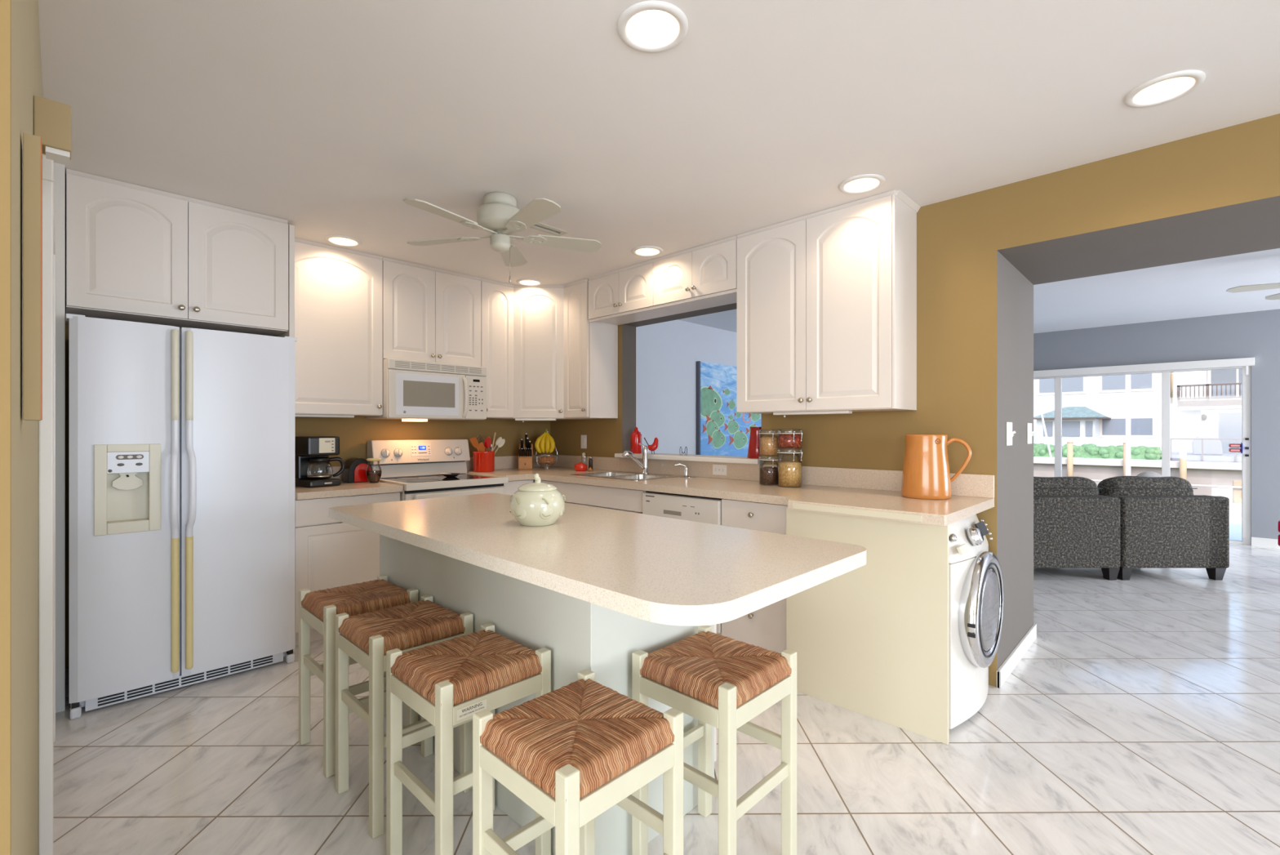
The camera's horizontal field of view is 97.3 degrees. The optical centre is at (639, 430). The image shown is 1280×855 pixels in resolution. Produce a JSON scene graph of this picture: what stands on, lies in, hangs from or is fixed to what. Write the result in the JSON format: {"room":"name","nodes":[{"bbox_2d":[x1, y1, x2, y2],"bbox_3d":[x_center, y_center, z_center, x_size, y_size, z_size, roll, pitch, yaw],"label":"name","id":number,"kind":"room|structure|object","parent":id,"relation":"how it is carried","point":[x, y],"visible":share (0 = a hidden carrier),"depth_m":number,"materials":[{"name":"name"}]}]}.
{"room":"kitchen","nodes":[
{"label":"kitchen","id":0,"kind":"room"},
{"bbox_2d":[0,0,45,854],"bbox_3d":[-3.807,-0.124,-0.106,3.210,2.750,5.371,0,0,44],"label":"wall","id":1,"kind":"structure","parent":0,"point":[20,64],"depth_m":0.80,"materials":[{"name":"beige paint"}]},
{"bbox_2d":[22,132,42,420],"bbox_3d":[-0.975,-0.240,0.904,0.065,0.447,0.020,0,0,44],"label":"painting","id":2,"kind":"object","parent":1,"relation":"attached to","point":[32,144],"visible":1,"depth_m":0.88,"materials":[{"name":"brown wood"}]},
{"bbox_2d":[38,154,55,854],"bbox_3d":[-2.048,0.236,1.949,1.030,2.030,0.029,0,0,44],"label":"door","id":3,"kind":"structure","parent":1,"relation":"in","point":[46,426],"depth_m":1.59,"materials":[{"name":"white paint"}]},
{"bbox_2d":[33,95,71,164],"bbox_3d":[-1.391,-0.715,1.333,0.070,0.132,0.060,0,0,44],"label":"door chime","id":4,"kind":"object","parent":1,"relation":"attached to","point":[51,118],"visible":0.92,"depth_m":1.31,"materials":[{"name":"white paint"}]},
{"bbox_2d":[65,320,737,666],"bbox_3d":[0.015,-0.124,6.239,0.150,2.750,9.400,0,0,44],"label":"wall","id":5,"kind":"structure","parent":0,"point":[668,353],"depth_m":6.17,"materials":[{"name":"yellow paint"}]},
{"bbox_2d":[53,162,65,712],"bbox_3d":[-2.823,0.031,2.722,0.640,2.440,0.057,0,0,44],"label":"trim","id":6,"kind":"structure","parent":5,"relation":"attached to","point":[59,169],"depth_m":2.51,"materials":[{"name":"white paint"}]},
{"bbox_2d":[65,168,288,336],"bbox_3d":[-2.504,-0.876,3.071,0.648,0.624,0.881,0,0,44],"label":"upper cabinet","id":7,"kind":"object","parent":5,"relation":"attached to","point":[134,252],"visible":1,"depth_m":2.82,"materials":[{"name":"white wood"}]},
{"bbox_2d":[328,466,342,480],"bbox_3d":[-2.191,0.300,3.844,0.019,0.103,0.599,0,0,44],"label":"backsplash","id":8,"kind":"structure","parent":5,"relation":"attached to","point":[335,468],"depth_m":3.91,"materials":[{"name":"beige laminate"}]},
{"bbox_2d":[294,237,382,416],"bbox_3d":[-2.072,-0.646,3.731,0.348,1.084,0.604,0,0,44],"label":"upper cabinet","id":9,"kind":"object","parent":5,"relation":"attached to","point":[339,291],"visible":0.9,"depth_m":3.64,"materials":[{"name":"white wood"}]},
{"bbox_2d":[294,413,354,417],"bbox_3d":[-2.083,-0.088,3.649,0.050,0.030,0.420,0,0,44],"label":"light","id":10,"kind":"object","parent":9,"relation":"attached to","point":[295,415],"visible":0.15,"depth_m":3.64,"materials":[{"name":"white paint"}]},
{"bbox_2d":[382,257,481,366],"bbox_3d":[-1.599,-0.839,4.217,0.348,0.697,0.748,0,0,44],"label":"upper cabinet","id":11,"kind":"object","parent":5,"relation":"attached to","point":[430,314],"visible":0.94,"depth_m":4.08,"materials":[{"name":"white wood"}]},
{"bbox_2d":[365,358,486,421],"bbox_3d":[-1.562,-0.278,4.180,0.454,0.422,0.745,0,0,44],"label":"microwave oven","id":12,"kind":"object","parent":11,"relation":"attached to","point":[413,390],"visible":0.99,"depth_m":4.01,"materials":[{"name":"white plastic"}]},
{"bbox_2d":[387,358,486,376],"bbox_3d":[-1.441,-0.454,4.063,0.021,0.070,0.745,0,0,44],"label":"vent grille","id":13,"kind":"object","parent":12,"relation":"attached to","point":[394,365],"depth_m":4.02,"materials":[{"name":"white plastic"}]},
{"bbox_2d":[480,278,513,418],"bbox_3d":[-1.234,-0.646,4.593,0.348,1.084,0.297,0,0,44],"label":"upper cabinet","id":14,"kind":"object","parent":5,"relation":"attached to","point":[497,297],"visible":0.61,"depth_m":4.50,"materials":[{"name":"white wood"}]},
{"bbox_2d":[494,284,585,419],"bbox_3d":[-0.829,-0.643,4.817,0.618,1.089,0.612,0,0,44],"label":"upper cabinet","id":15,"kind":"object","parent":5,"relation":"attached to","point":[538,310],"visible":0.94,"depth_m":4.60,"materials":[{"name":"white wood"}]},
{"bbox_2d":[696,360,761,456],"bbox_3d":[1.190,-0.191,7.295,0.058,1.295,1.397,0,0,44],"label":"painting","id":16,"kind":"object","parent":5,"relation":"attached to","point":[721,430],"visible":0.76,"depth_m":7.07,"materials":[{"name":"fabric"}]},
{"bbox_2d":[38,0,1279,284],"bbox_3d":[-0.497,-1.369,-1.141,10.000,0.360,8.700,0,0,44],"label":"ceiling","id":17,"kind":"structure","parent":0,"point":[320,117],"depth_m":2.01,"materials":[{"name":"paint"}]},
{"bbox_2d":[324,234,361,246],"bbox_3d":[-1.856,-1.244,3.520,0.210,0.130,0.210,0,0,44],"label":"recessed light","id":18,"kind":"object","parent":17,"relation":"in","point":[339,240],"visible":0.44,"depth_m":3.56,"materials":[{"name":"white paint"}]},
{"bbox_2d":[403,191,600,282],"bbox_3d":[-0.707,-0.972,2.846,1.010,0.433,1.018,0,0,44],"label":"ceiling fan","id":19,"kind":"object","parent":17,"relation":"hanging from","point":[499,215],"visible":1,"depth_m":2.81,"materials":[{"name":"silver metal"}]},
{"bbox_2d":[515,278,542,285],"bbox_3d":[-0.882,-1.244,4.500,0.210,0.130,0.210,0,0,44],"label":"recessed light","id":20,"kind":"object","parent":17,"relation":"in","point":[525,282],"visible":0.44,"depth_m":4.55,"materials":[{"name":"white paint"}]},
{"bbox_2d":[529,222,568,236],"bbox_3d":[-0.556,-1.198,3.301,0.095,0.042,0.270,0,0,44],"label":"ceiling vent","id":21,"kind":"object","parent":17,"relation":"in","point":[535,227],"visible":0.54,"depth_m":3.32,"materials":[{"name":"white metal"}]},
{"bbox_2d":[631,245,663,256],"bbox_3d":[0.049,-1.244,3.723,0.210,0.130,0.210,0,0,44],"label":"recessed light","id":22,"kind":"object","parent":17,"relation":"in","point":[642,251],"visible":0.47,"depth_m":3.77,"materials":[{"name":"white paint"}]},
{"bbox_2d":[617,0,688,53],"bbox_3d":[0.037,-1.244,1.660,0.210,0.130,0.210,0,0,44],"label":"recessed light","id":23,"kind":"object","parent":17,"relation":"in","point":[653,26],"visible":0.91,"depth_m":1.71,"materials":[{"name":"white paint"}]},
{"bbox_2d":[838,173,884,194],"bbox_3d":[1.067,-1.244,2.711,0.210,0.130,0.210,0,0,44],"label":"recessed light","id":24,"kind":"object","parent":17,"relation":"in","point":[866,183],"visible":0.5,"depth_m":2.76,"materials":[{"name":"white paint"}]},
{"bbox_2d":[1123,70,1205,107],"bbox_3d":[1.821,-1.244,1.959,0.210,0.130,0.210,0,0,44],"label":"recessed light","id":25,"kind":"object","parent":17,"relation":"in","point":[1166,88],"visible":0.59,"depth_m":1.99,"materials":[{"name":"white paint"}]},
{"bbox_2d":[53,542,1279,854],"bbox_3d":[1.593,1.301,1.011,10.000,0.100,14.700,0,0,44],"label":"floor","id":26,"kind":"structure","parent":0,"point":[1141,715],"depth_m":2.15,"materials":[{"name":"tile"}]},
{"bbox_2d":[65,313,297,719],"bbox_3d":[-2.413,0.373,2.980,0.849,1.757,0.880,0,0,44],"label":"refrigerator","id":27,"kind":"object","parent":26,"relation":"on","point":[181,442],"visible":1,"depth_m":2.66,"materials":[{"name":"metal"}]},
{"bbox_2d":[276,224,294,650],"bbox_3d":[-2.196,0.042,3.409,0.618,2.418,0.027,0,0,44],"label":"panel","id":28,"kind":"object","parent":26,"relation":"on","point":[291,331],"visible":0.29,"depth_m":3.19,"materials":[{"name":"white wood"}]},
{"bbox_2d":[294,491,399,645],"bbox_3d":[-1.966,0.822,3.624,0.646,0.858,0.596,0,0,44],"label":"base cabinet","id":29,"kind":"object","parent":26,"relation":"on","point":[330,553],"visible":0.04,"depth_m":3.34,"materials":[{"name":"white wood"}]},
{"bbox_2d":[294,466,403,499],"bbox_3d":[-1.960,0.319,3.619,0.663,0.141,0.599,0,0,44],"label":"countertop","id":30,"kind":"structure","parent":29,"relation":"on","point":[344,488],"depth_m":3.46,"materials":[{"name":"beige stone"}]},
{"bbox_2d":[294,435,345,487],"bbox_3d":[-2.056,0.194,3.615,0.262,0.314,0.233,0,0,36],"label":"coffee maker","id":31,"kind":"object","parent":30,"relation":"on","point":[313,465],"visible":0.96,"depth_m":3.55,"materials":[{"name":"black plastic"}]},
{"bbox_2d":[342,457,372,482],"bbox_3d":[-1.941,0.269,3.866,0.152,0.164,0.150,0,0,44],"label":"toaster","id":32,"kind":"object","parent":30,"relation":"on","point":[354,471],"visible":0.79,"depth_m":3.81,"materials":[{"name":"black plastic"}]},
{"bbox_2d":[365,457,382,483],"bbox_3d":[-1.797,0.269,3.800,0.100,0.164,0.100,0,0,44],"label":"jar","id":33,"kind":"object","parent":30,"relation":"on","point":[373,476],"visible":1,"depth_m":3.77,"materials":[{"name":"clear glass"}]},
{"bbox_2d":[298,574,418,777],"bbox_3d":[-1.132,0.945,2.264,0.340,0.612,0.340,0,0,44],"label":"bar stool","id":34,"kind":"object","parent":26,"relation":"on","point":[318,609],"visible":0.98,"depth_m":2.18,"materials":[{"name":"green paint"}]},
{"bbox_2d":[335,594,473,838],"bbox_3d":[-0.821,0.945,1.963,0.340,0.612,0.340,0,0,44],"label":"bar stool","id":35,"kind":"object","parent":26,"relation":"on","point":[366,637],"visible":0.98,"depth_m":1.89,"materials":[{"name":"green paint"}]},
{"bbox_2d":[366,439,508,500],"bbox_3d":[-1.462,0.645,4.083,0.696,1.152,0.752,0,0,44],"label":"electric range","id":36,"kind":"object","parent":26,"relation":"on","point":[416,464],"visible":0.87,"depth_m":4.10,"materials":[{"name":"white metal"}]},
{"bbox_2d":[379,472,508,490],"bbox_3d":[-1.468,0.361,4.088,0.680,0.044,0.752,0,0,44],"label":"cooktop","id":37,"kind":"object","parent":36,"relation":"in","point":[410,481],"depth_m":3.95,"materials":[{"name":"white ceramic"}]},
{"bbox_2d":[399,485,505,500],"bbox_3d":[-1.462,0.802,4.083,0.696,0.838,0.744,0,0,44],"label":"oven","id":38,"kind":"object","parent":36,"relation":"in","point":[423,491],"depth_m":3.77,"materials":[{"name":"white metal"}]},
{"bbox_2d":[386,622,551,854],"bbox_3d":[-0.498,0.945,1.639,0.342,0.612,0.340,0,0,44],"label":"bar stool","id":39,"kind":"object","parent":26,"relation":"on","point":[446,682],"visible":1,"depth_m":1.56,"materials":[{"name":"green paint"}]},
{"bbox_2d":[503,479,533,494],"bbox_3d":[-1.143,0.813,4.492,0.617,0.877,0.273,0,0,44],"label":"base cabinet","id":40,"kind":"object","parent":26,"relation":"on","point":[511,487],"visible":0.02,"depth_m":4.25,"materials":[{"name":"white wood"}]},
{"bbox_2d":[379,533,716,854],"bbox_3d":[-0.447,0.812,2.276,1.470,0.878,0.615,0,0,44],"label":"kitchen island","id":41,"kind":"object","parent":26,"relation":"on","point":[580,634],"visible":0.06,"depth_m":1.75,"materials":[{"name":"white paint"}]},
{"bbox_2d":[328,493,866,626],"bbox_3d":[-0.344,0.351,2.013,2.025,0.039,0.818,0,0,44],"label":"island countertop","id":42,"kind":"structure","parent":41,"relation":"on","point":[657,569],"depth_m":1.53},
{"bbox_2d":[509,473,565,525],"bbox_3d":[-0.366,0.242,2.006,0.196,0.179,0.201,0,0,44],"label":"cookie jar","id":43,"kind":"object","parent":42,"relation":"on","point":[537,503],"visible":1,"depth_m":1.94,"materials":[{"name":"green ceramic"}]},
{"bbox_2d":[472,668,684,854],"bbox_3d":[-0.140,0.945,1.277,0.340,0.612,0.340,0,0,44],"label":"bar stool","id":44,"kind":"object","parent":26,"relation":"on","point":[577,750],"visible":1,"depth_m":1.23,"materials":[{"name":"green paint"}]},
{"bbox_2d":[534,480,646,513],"bbox_3d":[-0.197,0.813,4.177,1.168,0.877,0.646,0,0,44],"label":"base cabinet","id":45,"kind":"object","parent":26,"relation":"on","point":[599,496],"visible":0.02,"depth_m":3.83,"materials":[{"name":"white wood"}]},
{"bbox_2d":[464,454,994,525],"bbox_3d":[0.137,0.294,3.681,3.586,0.154,0.896,0,0,44],"label":"countertop","id":46,"kind":"structure","parent":45,"relation":"on","point":[860,492],"depth_m":3.15,"materials":[{"name":"beige stone"}]},
{"bbox_2d":[472,450,495,471],"bbox_3d":[-1.262,0.246,4.552,0.178,0.165,0.178,0,0,44],"label":"utensil crock","id":47,"kind":"object","parent":46,"relation":"on","point":[483,461],"visible":0.95,"depth_m":4.48,"materials":[{"name":"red ceramic"}]},
{"bbox_2d":[518,444,533,469],"bbox_3d":[-0.986,0.222,4.858,0.116,0.213,0.141,0,0,-8],"label":"knife block","id":48,"kind":"object","parent":46,"relation":"on","point":[525,462],"visible":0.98,"depth_m":4.79,"materials":[{"name":"brown wood"}]},
{"bbox_2d":[535,431,557,468],"bbox_3d":[-0.818,0.155,4.936,0.196,0.347,0.196,0,0,44],"label":"fruit stand","id":49,"kind":"object","parent":46,"relation":"on","point":[542,455],"visible":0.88,"depth_m":4.90,"materials":[{"name":"silver metal"}]},
{"bbox_2d":[534,428,555,453],"bbox_3d":[-0.825,0.090,4.893,0.178,0.211,0.073,0,0,0],"label":"banana bunch","id":50,"kind":"object","parent":49,"relation":"hanging from","point":[546,438],"visible":1,"depth_m":4.87,"materials":[{"name":"yellow food"}]},
{"bbox_2d":[535,453,557,466],"bbox_3d":[-0.818,0.265,4.936,0.196,0.108,0.196,0,0,44],"label":"wire basket","id":51,"kind":"object","parent":49,"relation":"on","point":[542,455],"depth_m":4.88,"materials":[{"name":"silver metal"}]},
{"bbox_2d":[569,471,679,480],"bbox_3d":[-0.110,0.407,4.108,0.704,0.164,0.488,0,0,44],"label":"sink","id":52,"kind":"object","parent":46,"relation":"in","point":[632,476],"visible":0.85,"depth_m":4.15,"materials":[{"name":"metal"}]},
{"bbox_2d":[578,471,635,476],"bbox_3d":[-0.247,0.407,4.204,0.300,0.164,0.365,0,0,44],"label":"basin","id":53,"kind":"object","parent":52,"relation":"in","point":[602,473],"depth_m":4.35,"materials":[{"name":"metal"}]},
{"bbox_2d":[608,474,668,479],"bbox_3d":[-0.011,0.407,3.974,0.300,0.164,0.365,0,0,44],"label":"basin","id":54,"kind":"object","parent":52,"relation":"in","point":[629,476],"depth_m":4.12,"materials":[{"name":"metal"}]},
{"bbox_2d":[622,443,648,474],"bbox_3d":[-0.032,0.209,4.207,0.227,0.232,0.060,0,0,-30],"label":"faucet","id":55,"kind":"object","parent":46,"relation":"on","point":[644,465],"visible":1,"depth_m":4.23,"materials":[{"name":"silver metal"}]},
{"bbox_2d":[758,454,777,484],"bbox_3d":[0.799,0.240,3.442,0.147,0.177,0.138,0,0,44],"label":"canister","id":56,"kind":"object","parent":46,"relation":"on","point":[768,475],"visible":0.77,"depth_m":3.40,"materials":[{"name":"clear glass"}]},
{"bbox_2d":[758,429,781,455],"bbox_3d":[0.799,0.071,3.442,0.147,0.157,0.138,0,0,44],"label":"canister","id":57,"kind":"object","parent":56,"relation":"on","point":[768,446],"visible":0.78,"depth_m":3.40,"materials":[{"name":"clear glass"}]},
{"bbox_2d":[777,448,803,487],"bbox_3d":[0.890,0.216,3.326,0.157,0.224,0.148,0,0,44],"label":"canister","id":58,"kind":"object","parent":46,"relation":"on","point":[789,473],"visible":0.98,"depth_m":3.28,"materials":[{"name":"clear glass"}]},
{"bbox_2d":[777,429,802,448],"bbox_3d":[0.890,0.047,3.326,0.157,0.111,0.148,0,0,44],"label":"canister","id":59,"kind":"object","parent":58,"relation":"on","point":[785,440],"visible":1,"depth_m":3.28,"materials":[{"name":"clear glass"}]},
{"bbox_2d":[901,434,972,499],"bbox_3d":[1.443,0.174,2.761,0.297,0.310,0.222,0,0,44],"label":"ceramic pitcher","id":60,"kind":"object","parent":46,"relation":"on","point":[926,474],"visible":1,"depth_m":2.70,"materials":[{"name":"orange ceramic"}]},
{"bbox_2d":[642,490,721,635],"bbox_3d":[0.436,0.814,3.554,0.596,0.876,0.605,0,0,44],"label":"dishwasher","id":61,"kind":"object","parent":26,"relation":"on","point":[679,506],"visible":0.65,"depth_m":3.31,"materials":[{"name":"white metal"}]},
{"bbox_2d":[631,624,796,854],"bbox_3d":[0.216,0.945,1.627,0.340,0.612,0.340,0,0,44],"label":"bar stool","id":62,"kind":"object","parent":26,"relation":"on","point":[723,682],"visible":0.99,"depth_m":1.57,"materials":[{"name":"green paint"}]},
{"bbox_2d":[721,498,787,653],"bbox_3d":[0.822,0.813,3.188,0.453,0.877,0.646,0,0,44],"label":"base cabinet","id":63,"kind":"object","parent":26,"relation":"on","point":[765,627],"visible":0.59,"depth_m":2.96,"materials":[{"name":"white wood"}]},
{"bbox_2d":[786,506,948,744],"bbox_3d":[0.976,0.812,2.499,0.716,0.879,0.018,0,0,44],"label":"panel","id":64,"kind":"object","parent":26,"relation":"on","point":[871,639],"visible":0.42,"depth_m":2.42,"materials":[{"name":"beige laminate"}]},
{"bbox_2d":[948,514,1004,728],"bbox_3d":[1.303,0.817,2.718,0.704,0.868,0.616,0,0,44],"label":"washing machine","id":65,"kind":"object","parent":26,"relation":"on","point":[975,580],"visible":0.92,"depth_m":2.38,"materials":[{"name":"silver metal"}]},
{"bbox_2d":[1033,476,1119,579],"bbox_3d":[3.493,0.824,5.150,1.025,0.856,0.940,0,0,0],"label":"armchair","id":66,"kind":"object","parent":26,"relation":"on","point":[1075,526],"visible":0.53,"depth_m":4.68,"materials":[{"name":"grey fabric"}]},
{"bbox_2d":[1033,476,1098,495],"bbox_3d":[3.493,0.606,4.935,1.015,0.422,0.230,0,0,0],"label":"cushion","id":67,"kind":"object","parent":66,"relation":"on","point":[1042,486],"depth_m":4.84,"materials":[{"name":"grey fabric"}]},
{"bbox_2d":[1097,475,1229,579],"bbox_3d":[4.468,0.824,5.150,0.888,0.856,0.940,0,0,0],"label":"armchair","id":68,"kind":"object","parent":26,"relation":"on","point":[1163,524],"visible":0.72,"depth_m":4.68,"materials":[{"name":"grey fabric"}]},
{"bbox_2d":[1097,475,1193,495],"bbox_3d":[4.420,0.606,4.935,0.780,0.422,0.230,0,0,0],"label":"cushion","id":69,"kind":"object","parent":68,"relation":"on","point":[1118,485],"depth_m":4.85,"materials":[{"name":"grey fabric"}]},
{"bbox_2d":[550,113,1279,686],"bbox_3d":[2.925,-0.124,2.238,9.600,2.750,0.915,0,0,44],"label":"wall","id":70,"kind":"structure","parent":0,"point":[981,255],"depth_m":2.84,"materials":[{"name":"yellow paint"}]},
{"bbox_2d":[564,278,617,418],"bbox_3d":[-0.415,-0.644,4.600,0.313,1.087,0.348,0,0,44],"label":"upper cabinet","id":71,"kind":"object","parent":70,"relation":"attached to","point":[590,348],"visible":0.96,"depth_m":4.49,"materials":[{"name":"white wood"}]},
{"bbox_2d":[588,259,681,324],"bbox_3d":[-0.056,-1.017,4.250,0.688,0.341,0.348,0,0,44],"label":"upper cabinet","id":72,"kind":"object","parent":70,"relation":"attached to","point":[624,295],"visible":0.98,"depth_m":4.15,"materials":[{"name":"white wood"}]},
{"bbox_2d":[614,452,759,464],"bbox_3d":[0.368,0.200,4.170,1.340,0.033,0.275,0,0,44],"label":"window sill","id":73,"kind":"structure","parent":70,"relation":"attached to","point":[705,458],"depth_m":3.98,"materials":[{"name":"white paint"}]},
{"bbox_2d":[630,426,641,453],"bbox_3d":[-0.031,0.076,4.541,0.092,0.213,0.092,0,0,44],"label":"bottle","id":74,"kind":"object","parent":73,"relation":"on","point":[636,436],"visible":0.94,"depth_m":4.50,"materials":[{"name":"ceramic"}]},
{"bbox_2d":[746,426,761,457],"bbox_3d":[0.785,0.079,3.760,0.138,0.208,0.140,0,0,44],"label":"pitcher","id":75,"kind":"object","parent":73,"relation":"on","point":[753,443],"visible":0.59,"depth_m":3.71,"materials":[{"name":"ceramic"}]},
{"bbox_2d":[653,235,737,312],"bbox_3d":[0.439,-1.017,3.769,0.688,0.341,0.348,0,0,44],"label":"upper cabinet","id":76,"kind":"object","parent":70,"relation":"attached to","point":[704,276],"visible":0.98,"depth_m":3.66,"materials":[{"name":"white wood"}]},
{"bbox_2d":[712,463,726,475],"bbox_3d":[0.548,0.269,3.874,0.118,0.072,0.008,0,0,44],"label":"wall outlet","id":77,"kind":"object","parent":70,"relation":"attached to","point":[718,469],"visible":1,"depth_m":3.87,"materials":[{"name":"white paint"}]},
{"bbox_2d":[464,454,994,497],"bbox_3d":[0.138,0.273,3.681,3.586,0.112,0.894,0,0,44],"label":"backsplash","id":78,"kind":"structure","parent":70,"relation":"attached to","point":[965,484],"depth_m":3.59,"materials":[{"name":"beige laminate"}]},
{"bbox_2d":[736,189,920,413],"bbox_3d":[1.029,-0.648,3.196,0.951,1.079,0.348,0,0,44],"label":"upper cabinet","id":79,"kind":"object","parent":70,"relation":"attached to","point":[827,299],"visible":1,"depth_m":3.00,"materials":[{"name":"white wood"}]},
{"bbox_2d":[773,410,852,417],"bbox_3d":[0.971,-0.093,3.198,0.460,0.030,0.050,0,0,44],"label":"light","id":80,"kind":"object","parent":79,"relation":"attached to","point":[820,411],"visible":0.98,"depth_m":3.16,"materials":[{"name":"white paint"}]},
{"bbox_2d":[1006,422,1015,445],"bbox_3d":[1.927,0.016,2.917,0.027,0.122,0.118,0,0,44],"label":"wall switch","id":81,"kind":"object","parent":70,"relation":"attached to","point":[1010,433],"visible":1,"depth_m":2.91,"materials":[{"name":"white paint"}]},
{"bbox_2d":[996,622,1036,688],"bbox_3d":[1.639,1.209,3.489,1.212,0.085,0.942,0,0,44],"label":"baseboard","id":82,"kind":"object","parent":70,"relation":"attached to","point":[1005,669],"visible":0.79,"depth_m":2.98,"materials":[{"name":"white paint"}]},
{"bbox_2d":[677,248,1279,333],"bbox_3d":[4.625,-1.346,4.131,10.000,0.105,6.000,0,0,44],"label":"ceiling","id":83,"kind":"structure","parent":0,"point":[1196,288],"depth_m":5.38,"materials":[{"name":"paint"}]},
{"bbox_2d":[1226,282,1279,299],"bbox_3d":[4.916,-1.159,3.927,1.152,0.270,1.114,0,0,44],"label":"ceiling fan","id":84,"kind":"object","parent":83,"relation":"hanging from","point":[1268,286],"visible":1,"depth_m":4.18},
{"bbox_2d":[1033,308,1279,538],"bbox_3d":[6.734,-0.021,6.159,9.600,2.545,0.150,0,0,44],"label":"wall","id":85,"kind":"structure","parent":0,"point":[1255,334],"depth_m":6.28,"materials":[{"name":"grey paint"}]},
{"bbox_2d":[1033,365,1251,545],"bbox_3d":[5.209,0.251,7.628,4.165,2.000,0.090,0,0,44],"label":"sliding door","id":86,"kind":"structure","parent":85,"relation":"in","point":[1166,375],"depth_m":6.61,"materials":[{"name":"white paint"}]},
{"bbox_2d":[1033,357,1254,377],"bbox_3d":[5.123,-0.699,7.561,4.235,0.180,0.084,0,0,44],"label":"window valance","id":87,"kind":"object","parent":85,"relation":"attached to","point":[1244,362],"visible":0.75,"depth_m":6.63,"materials":[{"name":"white paint"}]},
{"bbox_2d":[1251,537,1279,548],"bbox_3d":[8.348,1.204,4.473,4.735,0.095,0.020,0,0,44],"label":"baseboard","id":88,"kind":"structure","parent":85,"relation":"attached to","point":[1255,541],"depth_m":6.05,"materials":[{"name":"white paint"}]},
{"bbox_2d":[1229,515,1241,540],"bbox_3d":[5.824,1.366,9.240,24.000,0.170,3.000,0,0,44],"label":"floor","id":89,"kind":"structure","parent":0,"point":[1235,522],"depth_m":7.36,"materials":[{"name":"tile"}]},
{"bbox_2d":[1125,374,1130,475],"bbox_3d":[7.948,-0.034,9.163,0.065,2.630,0.050,0,0,44],"label":"patio post","id":90,"kind":"object","parent":89,"relation":"on","point":[1127,376],"visible":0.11,"depth_m":9.14,"materials":[{"name":"metal"}]},
{"bbox_2d":[1229,502,1241,516],"bbox_3d":[6.956,1.276,10.405,24.000,0.350,0.250,0,0,44],"label":"kerb","id":91,"kind":"object","parent":89,"relation":"on","point":[1235,508],"depth_m":8.38,"materials":[{"name":"concrete"}]},
{"bbox_3d":[7.284,1.461,12.178,30.000,0.180,2.750,0,0,44],"label":"floor","id":92,"kind":"structure","parent":0,"visible":0},
{"bbox_2d":[1232,480,1241,503],"bbox_3d":[10.412,1.121,9.787,0.140,0.500,0.120,0,0,44],"label":"post","id":93,"kind":"object","parent":92,"relation":"on","point":[1237,492],"visible":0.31,"depth_m":9.76,"materials":[{"name":"beige wood"}]},
{"label":"outside","id":94,"kind":"structure","parent":0,"visible":0},
{"bbox_3d":[15.947,2.901,15.354,70.000,0.100,19.880,0,0,44],"label":"canal","id":95,"kind":"object","parent":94,"visible":0},
{"bbox_2d":[1066,441,1073,476],"bbox_3d":[19.312,1.681,25.275,0.224,2.340,0.230,0,0,44],"label":"piling","id":96,"kind":"object","parent":95,"relation":"on","point":[1069,444],"visible":0.83,"depth_m":25.19,"materials":[{"name":"beige wood"}]},
{"bbox_2d":[1178,443,1186,479],"bbox_3d":[21.930,1.681,22.732,0.224,2.340,0.230,0,0,44],"label":"piling","id":97,"kind":"object","parent":95,"relation":"on","point":[1183,446],"visible":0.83,"depth_m":22.65,"materials":[{"name":"beige wood"}]},
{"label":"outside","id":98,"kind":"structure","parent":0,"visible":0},
{"bbox_2d":[1033,456,1222,462],"bbox_3d":[33.758,2.761,33.687,70.000,2.980,31.000,0,0,44],"label":"ground","id":99,"kind":"structure","parent":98,"point":[1033,456],"depth_m":25.69,"materials":[{"name":"concrete"}]},
{"bbox_2d":[1033,442,1161,459],"bbox_3d":[19.882,0.966,27.446,8.386,0.740,0.891,0,0,44],"label":"hedge","id":100,"kind":"object","parent":99,"relation":"on","point":[1091,450],"visible":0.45,"depth_m":25.76,"materials":[{"name":"green plant"}]},
{"bbox_2d":[1033,368,1241,453],"bbox_3d":[25.810,-1.989,32.681,33.000,6.520,13.520,0,0,44],"label":"building","id":101,"kind":"structure","parent":99,"relation":"on","point":[1094,407],"depth_m":27.75,"materials":[{"name":"white paint"}]},
{"bbox_2d":[1177,382,1241,410],"bbox_3d":[26.489,-1.474,24.088,5.050,1.050,2.860,0,0,44],"label":"balcony","id":102,"kind":"object","parent":101,"relation":"attached to","point":[1226,404],"visible":0.7,"depth_m":24.20,"materials":[{"name":"white paint"}]},
{"bbox_2d":[1033,457,1241,502],"bbox_3d":[22.957,2.131,22.570,50.000,1.740,0.800,0,0,44],"label":"seawall","id":103,"kind":"object","parent":99,"relation":"on","point":[1203,473],"visible":0.19,"depth_m":23.50,"materials":[{"name":"concrete"}]},
{"bbox_2d":[1171,452,1241,462],"bbox_3d":[26.239,1.146,23.278,6.280,0.230,4.310,0,0,44],"label":"wooden deck","id":104,"kind":"object","parent":99,"relation":"on","point":[1225,457],"visible":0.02,"depth_m":23.25,"materials":[{"name":"white wood"}]},
{"bbox_2d":[1170,438,1241,462],"bbox_3d":[24.710,0.786,21.683,6.250,0.930,0.070,0,0,44],"label":"deck railing","id":105,"kind":"object","parent":104,"relation":"attached to","point":[1202,439],"visible":0.54,"depth_m":23.16,"materials":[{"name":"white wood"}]},
{"bbox_2d":[1191,435,1222,454],"bbox_3d":[24.337,0.636,24.158,0.925,0.770,1.000,0,0,44],"label":"covered grill","id":106,"kind":"object","parent":104,"relation":"on","point":[1210,446],"visible":0.94,"depth_m":23.79,"materials":[{"name":"white fabric"}]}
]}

